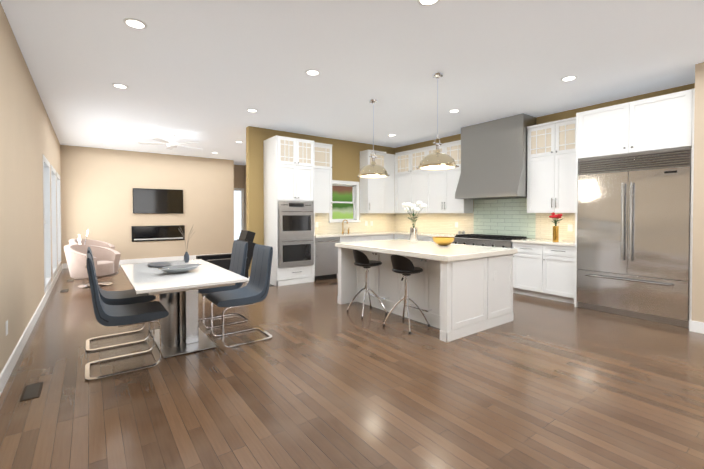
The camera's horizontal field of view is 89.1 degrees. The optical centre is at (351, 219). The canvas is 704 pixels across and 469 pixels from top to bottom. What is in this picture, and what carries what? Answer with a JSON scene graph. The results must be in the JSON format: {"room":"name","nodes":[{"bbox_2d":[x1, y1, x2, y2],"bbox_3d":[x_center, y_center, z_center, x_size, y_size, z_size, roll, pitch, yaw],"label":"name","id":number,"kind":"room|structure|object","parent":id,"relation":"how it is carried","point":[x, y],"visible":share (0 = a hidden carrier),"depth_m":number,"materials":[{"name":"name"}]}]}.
{"room":"kitchen","nodes":[
{"label":"kitchen","id":0,"kind":"room"},
{"bbox_2d":[0,2,61,372],"bbox_3d":[-3.119,-0.229,3.158,0.150,3.080,14.200,-1,1,-36],"label":"wall","id":1,"kind":"structure","parent":0,"point":[28,139],"depth_m":3.62,"materials":[{"name":"beige paint"}]},
{"bbox_2d":[5,320,7,335],"bbox_3d":[-2.878,0.904,2.980,0.007,0.115,0.075,-1,1,-36],"label":"outlet","id":2,"kind":"object","parent":1,"relation":"attached to","point":[6,323],"visible":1,"depth_m":2.96,"materials":[{"name":"white plastic"}]},
{"bbox_2d":[0,264,62,394],"bbox_3d":[-3.081,1.247,3.270,0.016,0.125,14.000,-1,1,-36],"label":"baseboard","id":3,"kind":"structure","parent":1,"relation":"attached to","point":[9,366],"depth_m":3.62,"materials":[{"name":"white wood"}]},
{"bbox_2d":[43,155,60,292],"bbox_3d":[-5.925,0.043,7.007,0.142,2.120,3.960,-1,1,-36],"label":"window","id":4,"kind":"structure","parent":1,"relation":"in","point":[51,225],"depth_m":6.57,"materials":[{"name":"white glass"}]},
{"bbox_2d":[60,145,233,263],"bbox_3d":[-5.906,-0.341,10.571,4.440,3.080,1.150,-1,1,-36],"label":"wall","id":5,"kind":"structure","parent":0,"point":[98,185],"depth_m":9.89,"materials":[{"name":"beige paint"}]},
{"bbox_2d":[63,253,228,268],"bbox_3d":[-5.482,1.142,10.182,4.276,0.125,0.016,-1,1,-36],"label":"baseboard","id":6,"kind":"structure","parent":5,"relation":"attached to","point":[176,258],"depth_m":10.08,"materials":[{"name":"white wood"}]},
{"bbox_2d":[131,225,184,241],"bbox_3d":[-5.484,0.390,10.161,1.340,0.430,0.027,-1,1,-36],"label":"fireplace","id":7,"kind":"object","parent":5,"relation":"attached to","point":[154,233],"visible":0.93,"depth_m":10.13,"materials":[{"name":"black glass"}]},
{"bbox_2d":[133,188,182,213],"bbox_3d":[-5.480,-0.518,10.137,1.265,0.694,0.047,-1,1,-36],"label":"screen","id":8,"kind":"object","parent":5,"relation":"attached to","point":[157,201],"visible":1,"depth_m":10.10,"materials":[{"name":"black plastic"}]},
{"bbox_2d":[234,165,244,229],"bbox_3d":[-4.071,-0.371,12.540,0.850,3.080,0.150,-1,1,-36],"label":"wall","id":9,"kind":"structure","parent":0,"point":[238,176],"depth_m":12.52,"materials":[{"name":"brown paint"}]},
{"bbox_2d":[234,188,243,239],"bbox_3d":[-4.031,-0.056,12.551,0.460,2.090,0.148,-1,1,-36],"label":"window","id":10,"kind":"structure","parent":9,"relation":"in","point":[238,210],"depth_m":12.60,"materials":[{"name":"white glass"}]},
{"bbox_2d":[244,165,245,229],"bbox_3d":[-2.130,-0.340,10.492,0.150,3.080,5.450,-1,1,-36],"label":"wall","id":11,"kind":"structure","parent":0,"point":[245,193],"depth_m":12.57,"materials":[{"name":"brown paint"}]},
{"bbox_2d":[246,126,394,276],"bbox_3d":[-0.492,-0.306,8.221,3.900,3.080,0.150,-1,1,-36],"label":"wall","id":12,"kind":"structure","parent":0,"point":[345,160],"depth_m":7.17,"materials":[{"name":"brown paint"}]},
{"bbox_2d":[315,142,331,212],"bbox_3d":[-0.756,-0.880,7.691,0.602,1.485,0.351,-1,1,-36],"label":"upper cabinet","id":13,"kind":"object","parent":12,"relation":"attached to","point":[323,177],"visible":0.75,"depth_m":7.63,"materials":[{"name":"white wood"}]},
{"bbox_2d":[329,180,360,222],"bbox_3d":[-0.197,-0.418,8.384,0.880,0.970,0.165,-1,1,-36],"label":"kitchen window","id":14,"kind":"structure","parent":12,"relation":"in","point":[355,192],"depth_m":8.54,"materials":[{"name":"white wood"}]},
{"bbox_2d":[315,212,394,233],"bbox_3d":[0.003,0.065,8.490,2.760,0.489,0.011,-1,1,-36],"label":"tile backsplash","id":15,"kind":"structure","parent":12,"relation":"attached to","point":[381,221],"depth_m":8.65,"materials":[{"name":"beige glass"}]},
{"bbox_2d":[360,150,394,212],"bbox_3d":[0.628,-0.896,8.709,0.843,1.485,0.351,-1,1,-36],"label":"upper cabinet","id":16,"kind":"object","parent":12,"relation":"attached to","point":[376,195],"visible":0.67,"depth_m":8.56,"materials":[{"name":"white wood"}]},
{"bbox_2d":[0,259,703,468],"bbox_3d":[-0.568,1.297,5.739,7.290,0.050,15.300,-1,1,-36],"label":"floor","id":17,"kind":"structure","parent":0,"point":[321,378],"depth_m":2.72,"materials":[{"name":"brown wood"}]},
{"bbox_2d":[19,382,42,401],"bbox_3d":[-2.452,1.315,2.740,0.110,0.005,0.300,-1,1,-36],"label":"floor vent","id":18,"kind":"object","parent":17,"relation":"in","point":[31,391],"depth_m":2.73,"materials":[{"name":"brown metal"}]},
{"bbox_2d":[69,239,114,249],"bbox_3d":[-6.137,0.841,8.438,0.851,0.780,0.903,0,1,-1],"label":"armchair","id":19,"kind":"object","parent":17,"relation":"on","point":[95,243],"visible":0.06,"depth_m":8.71,"materials":[{"name":"fabric"}]},
{"bbox_2d":[64,244,120,287],"bbox_3d":[-4.953,0.866,6.826,0.851,0.780,0.903,0,1,-1],"label":"armchair","id":20,"kind":"object","parent":17,"relation":"on","point":[106,261],"visible":0.77,"depth_m":6.71,"materials":[{"name":"fabric"}]},
{"bbox_2d":[86,247,155,350],"bbox_3d":[-2.491,0.797,3.846,0.612,1.007,0.472,-1,1,-36],"label":"dining chair","id":21,"kind":"object","parent":17,"relation":"on","point":[124,297],"visible":0.71,"depth_m":3.75,"materials":[{"name":"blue leather"}]},
{"bbox_2d":[85,253,168,379],"bbox_3d":[-2.035,0.807,3.225,0.612,1.007,0.472,-1,1,-36],"label":"dining chair","id":22,"kind":"object","parent":17,"relation":"on","point":[127,314],"visible":1,"depth_m":3.09,"materials":[{"name":"blue leather"}]},
{"bbox_2d":[120,259,248,357],"bbox_3d":[-1.882,0.926,3.849,0.920,0.750,1.820,-1,1,-36],"label":"dining table","id":23,"kind":"object","parent":17,"relation":"on","point":[182,332],"visible":0.98,"depth_m":3.60,"materials":[{"name":"white"}]},
{"bbox_2d":[147,262,171,266],"bbox_3d":[-2.286,0.536,4.241,0.260,0.016,0.442,-1,1,-36],"label":"plate","id":24,"kind":"object","parent":23,"relation":"on","point":[159,264],"visible":1,"depth_m":4.27,"materials":[{"name":"ceramic"}]},
{"bbox_2d":[158,264,201,272],"bbox_3d":[-1.791,0.521,3.736,0.444,0.062,0.275,-1,1,-36],"label":"bowl","id":25,"kind":"object","parent":23,"relation":"on","point":[179,268],"visible":1,"depth_m":3.71,"materials":[{"name":"grey ceramic"}]},
{"bbox_2d":[180,224,193,262],"bbox_3d":[-2.083,0.300,4.517,0.175,0.480,0.175,-1,1,-36],"label":"vase","id":26,"kind":"object","parent":23,"relation":"on","point":[186,257],"visible":1,"depth_m":4.49,"materials":[{"name":"ceramic"}]},
{"bbox_2d":[198,240,247,327],"bbox_3d":[-1.673,0.787,4.509,0.612,1.007,0.472,-1,1,-36],"label":"dining chair","id":27,"kind":"object","parent":17,"relation":"on","point":[238,257],"visible":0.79,"depth_m":4.48,"materials":[{"name":"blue leather"}]},
{"bbox_2d":[196,230,255,295],"bbox_3d":[-2.166,0.729,6.194,0.904,1.072,0.840,-1,1,-36],"label":"recliner","id":28,"kind":"object","parent":17,"relation":"on","point":[224,260],"visible":0.29,"depth_m":6.15,"materials":[{"name":"black leather"}]},
{"bbox_2d":[205,244,272,347],"bbox_3d":[-1.223,0.797,3.897,0.612,1.007,0.472,-1,1,-36],"label":"dining chair","id":29,"kind":"object","parent":17,"relation":"on","point":[255,289],"visible":1,"depth_m":3.86,"materials":[{"name":"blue leather"}]},
{"bbox_2d":[263,135,314,285],"bbox_3d":[-1.237,-0.164,7.142,0.820,2.830,0.702,-1,1,-36],"label":"tall cabinet","id":30,"kind":"object","parent":17,"relation":"on","point":[289,200],"visible":1,"depth_m":6.90,"materials":[{"name":"white wood"}]},
{"bbox_2d":[315,237,338,279],"bbox_3d":[-0.664,0.807,7.590,0.600,0.875,0.651,-1,1,-36],"label":"dishwasher","id":31,"kind":"object","parent":17,"relation":"on","point":[326,258],"visible":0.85,"depth_m":7.37,"materials":[{"name":"silver metal"}]},
{"bbox_2d":[337,235,376,277],"bbox_3d":[-0.048,0.798,8.084,0.969,0.878,0.616,-1,1,-36],"label":"base cabinet","id":32,"kind":"object","parent":17,"relation":"on","point":[364,238],"depth_m":7.82,"materials":[{"name":"white wood"}]},
{"bbox_2d":[347,249,386,318],"bbox_3d":[0.209,0.843,4.899,0.425,0.885,0.410,-1,1,-30],"label":"stool","id":33,"kind":"object","parent":17,"relation":"on","point":[362,259],"visible":1,"depth_m":4.81,"materials":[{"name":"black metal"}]},
{"bbox_2d":[377,234,392,239],"bbox_3d":[0.524,0.791,8.505,0.697,0.878,0.616,-1,1,-36],"label":"base cabinet","id":34,"kind":"object","parent":17,"relation":"on","point":[379,237],"depth_m":8.30,"materials":[{"name":"white wood"}]},
{"bbox_2d":[383,255,429,333],"bbox_3d":[0.662,0.851,4.316,0.425,0.885,0.410,-1,1,-44],"label":"stool","id":35,"kind":"object","parent":17,"relation":"on","point":[404,266],"visible":1,"depth_m":4.21,"materials":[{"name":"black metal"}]},
{"bbox_2d":[337,247,513,341],"bbox_3d":[0.925,0.854,5.004,1.326,0.858,2.085,-1,1,-36],"label":"kitchen island","id":36,"kind":"object","parent":17,"relation":"on","point":[456,291],"depth_m":4.35,"materials":[{"name":"white wood"}]},
{"bbox_2d":[335,239,517,262],"bbox_3d":[0.919,0.393,4.994,1.370,0.060,2.140,-1,1,-36],"label":"island countertop","id":37,"kind":"structure","parent":36,"relation":"on","point":[451,253],"depth_m":4.46,"materials":[{"name":"white stone"}]},
{"bbox_2d":[402,201,426,243],"bbox_3d":[0.901,0.037,5.365,0.365,0.640,0.342,-1,1,-36],"label":"vase","id":38,"kind":"object","parent":37,"relation":"on","point":[413,235],"visible":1,"depth_m":5.33,"materials":[{"name":"clear glass"}]},
{"bbox_2d":[432,237,454,245],"bbox_3d":[1.277,0.305,4.995,0.310,0.115,0.310,-1,1,-36],"label":"bowl","id":39,"kind":"object","parent":37,"relation":"on","point":[443,241],"visible":1,"depth_m":4.89,"materials":[{"name":"gold metal"}]},
{"bbox_2d":[394,235,574,303],"bbox_3d":[2.391,0.813,7.044,0.641,0.878,3.940,-1,1,-36],"label":"base cabinet","id":40,"kind":"object","parent":17,"relation":"on","point":[544,271],"visible":0.31,"depth_m":5.68,"materials":[{"name":"white wood"}]},
{"bbox_2d":[315,231,403,237],"bbox_3d":[0.196,0.334,8.233,2.762,0.040,0.636,-1,1,-36],"label":"countertop","id":41,"kind":"structure","parent":40,"relation":"on","point":[383,232],"depth_m":7.97,"materials":[{"name":"stone"}]},
{"bbox_2d":[394,232,457,236],"bbox_3d":[1.747,0.339,7.921,0.632,0.040,1.668,-1,1,-36],"label":"countertop","id":42,"kind":"structure","parent":40,"relation":"on","point":[396,233],"depth_m":7.70,"materials":[{"name":"stone"}]},
{"bbox_2d":[452,234,527,247],"bbox_3d":[2.573,0.432,6.737,0.670,0.260,1.210,-1,1,-36],"label":"range","id":43,"kind":"object","parent":40,"relation":"in","point":[503,241],"visible":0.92,"depth_m":6.51,"materials":[{"name":"silver metal"}]},
{"bbox_2d":[511,238,574,245],"bbox_3d":[3.263,0.370,5.859,0.632,0.040,1.014,-1,1,-36],"label":"countertop","id":44,"kind":"structure","parent":40,"relation":"on","point":[551,242],"depth_m":5.73,"materials":[{"name":"stone"}]},
{"bbox_2d":[549,212,561,241],"bbox_3d":[3.217,0.120,5.648,0.267,0.466,0.286,-1,1,-36],"label":"vase","id":45,"kind":"object","parent":44,"relation":"on","point":[555,230],"visible":1,"depth_m":5.62,"materials":[{"name":"gold metal"}]},
{"bbox_2d":[577,147,691,327],"bbox_3d":[3.887,0.207,4.894,0.784,2.155,1.210,-1,1,-36],"label":"refrigerator","id":46,"kind":"object","parent":17,"relation":"on","point":[633,236],"visible":0.98,"depth_m":4.62,"materials":[{"name":"silver metal"}]},
{"bbox_3d":[-5.686,0.981,7.557,0.440,0.528,0.440,-1,1,-36],"label":"side table","id":47,"kind":"object","parent":17,"relation":"on","visible":0},
{"bbox_2d":[78,230,88,243],"bbox_3d":[-5.676,0.465,7.550,0.190,0.500,0.234,-1,1,-36],"label":"lamp","id":48,"kind":"object","parent":47,"relation":"on","point":[79,239],"visible":0.46,"depth_m":7.57,"materials":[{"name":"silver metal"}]},
{"bbox_2d":[0,0,703,164],"bbox_3d":[-0.568,-1.857,5.691,7.290,0.100,15.300,-1,1,-36],"label":"ceiling","id":49,"kind":"structure","parent":0,"point":[205,74],"depth_m":4.08,"materials":[{"name":"white paint"}]},
{"bbox_2d":[112,83,128,88],"bbox_3d":[-3.109,-1.789,4.792,0.188,0.007,0.188,1,1,45],"label":"recessed light","id":50,"kind":"object","parent":49,"relation":"in","point":[122,86],"depth_m":4.78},
{"bbox_2d":[123,18,146,29],"bbox_3d":[-1.956,-1.765,3.225,0.188,0.007,0.188,1,1,45],"label":"recessed light","id":51,"kind":"object","parent":49,"relation":"in","point":[134,23],"depth_m":3.22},
{"bbox_2d":[138,134,199,149],"bbox_3d":[-3.908,-1.693,7.777,1.294,0.288,1.251,-1,1,-36],"label":"ceiling fan","id":52,"kind":"object","parent":49,"relation":"hanging from","point":[171,145],"visible":1,"depth_m":7.65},
{"bbox_2d":[246,109,257,111],"bbox_3d":[-1.655,-1.806,5.925,0.188,0.007,0.188,0,1,9],"label":"recessed light","id":53,"kind":"object","parent":49,"relation":"in","point":[249,110],"depth_m":5.92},
{"bbox_2d":[305,69,320,75],"bbox_3d":[-0.476,-1.782,4.338,0.188,0.007,0.188,1,1,45],"label":"recessed light","id":54,"kind":"object","parent":49,"relation":"in","point":[312,72],"depth_m":4.33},
{"bbox_2d":[357,99,389,177],"bbox_3d":[0.324,-1.227,5.425,0.464,1.148,0.464,-1,1,-36],"label":"pendant light","id":55,"kind":"object","parent":49,"relation":"hanging from","point":[373,169],"visible":1,"depth_m":5.33,"materials":[{"name":"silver metal"}]},
{"bbox_2d":[417,0,439,5],"bbox_3d":[0.615,-1.760,2.854,0.188,0.007,0.188,1,1,45],"label":"recessed light","id":56,"kind":"object","parent":49,"relation":"in","point":[421,2],"depth_m":2.90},
{"bbox_2d":[417,73,458,169],"bbox_3d":[1.056,-1.212,4.412,0.464,1.148,0.464,-1,1,-36],"label":"pendant light","id":57,"kind":"object","parent":49,"relation":"hanging from","point":[436,160],"visible":1,"depth_m":4.32,"materials":[{"name":"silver metal"}]},
{"bbox_2d":[448,109,459,112],"bbox_3d":[1.702,-1.807,5.951,0.188,0.007,0.188,1,1,45],"label":"recessed light","id":58,"kind":"object","parent":49,"relation":"in","point":[453,110],"depth_m":5.92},
{"bbox_2d":[560,75,577,81],"bbox_3d":[2.749,-1.785,4.527,0.188,0.007,0.188,1,1,45],"label":"recessed light","id":59,"kind":"object","parent":49,"relation":"in","point":[568,78],"depth_m":4.52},
{"bbox_2d":[395,83,694,240],"bbox_3d":[2.872,-0.288,7.064,0.150,3.080,6.000,-1,1,-36],"label":"wall","id":60,"kind":"structure","parent":0,"point":[555,117],"depth_m":5.92,"materials":[{"name":"brown paint"}]},
{"bbox_2d":[395,140,472,212],"bbox_3d":[1.770,-0.886,8.108,0.351,1.485,2.033,-1,1,-36],"label":"upper cabinet","id":61,"kind":"object","parent":60,"relation":"attached to","point":[434,191],"visible":0.58,"depth_m":7.96,"materials":[{"name":"white wood"}]},
{"bbox_2d":[395,198,574,240],"bbox_3d":[2.471,-0.042,7.474,0.011,0.734,4.567,-1,1,-36],"label":"tile backsplash","id":62,"kind":"structure","parent":60,"relation":"attached to","point":[509,217],"depth_m":7.00,"materials":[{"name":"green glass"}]},
{"bbox_2d":[568,224,572,231],"bbox_3d":[3.610,0.139,5.912,0.007,0.115,0.075,-1,1,-36],"label":"outlet","id":63,"kind":"object","parent":62,"relation":"attached to","point":[570,227],"depth_m":5.91,"materials":[{"name":"white plastic"}]},
{"bbox_2d":[455,113,535,199],"bbox_3d":[2.651,-1.108,6.690,0.626,1.421,1.270,-1,1,-36],"label":"range hood","id":64,"kind":"object","parent":60,"relation":"attached to","point":[494,158],"visible":0.83,"depth_m":6.48,"materials":[{"name":"silver metal"}]},
{"bbox_2d":[527,117,575,212],"bbox_3d":[3.405,-0.853,5.883,0.351,1.485,0.910,-1,1,-36],"label":"upper cabinet","id":65,"kind":"object","parent":60,"relation":"attached to","point":[551,167],"visible":0.73,"depth_m":5.83,"materials":[{"name":"white wood"}]},
{"bbox_2d":[578,88,694,158],"bbox_3d":[3.918,-1.210,4.896,0.706,0.670,1.216,-1,1,-36],"label":"upper cabinet","id":66,"kind":"object","parent":60,"relation":"attached to","point":[663,122],"depth_m":4.61,"materials":[{"name":"white wood"}]},
{"bbox_2d":[691,62,703,322],"bbox_3d":[5.421,-0.225,2.919,0.950,3.080,3.700,-1,1,-36],"label":"wall","id":67,"kind":"structure","parent":0,"point":[698,260],"depth_m":4.09,"materials":[{"name":"beige paint"}]},
{"bbox_2d":[689,319,703,333],"bbox_3d":[4.991,1.255,2.728,0.036,0.125,3.566,-1,1,-36],"label":"baseboard","id":68,"kind":"structure","parent":67,"relation":"attached to","point":[694,326],"depth_m":4.10,"materials":[{"name":"white wood"}]},
{"label":"outside","id":69,"kind":"structure","parent":0,"visible":0},
{"bbox_2d":[332,186,352,218],"bbox_3d":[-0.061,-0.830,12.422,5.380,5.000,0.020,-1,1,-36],"label":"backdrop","id":70,"kind":"structure","parent":69,"point":[342,210],"depth_m":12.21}
]}

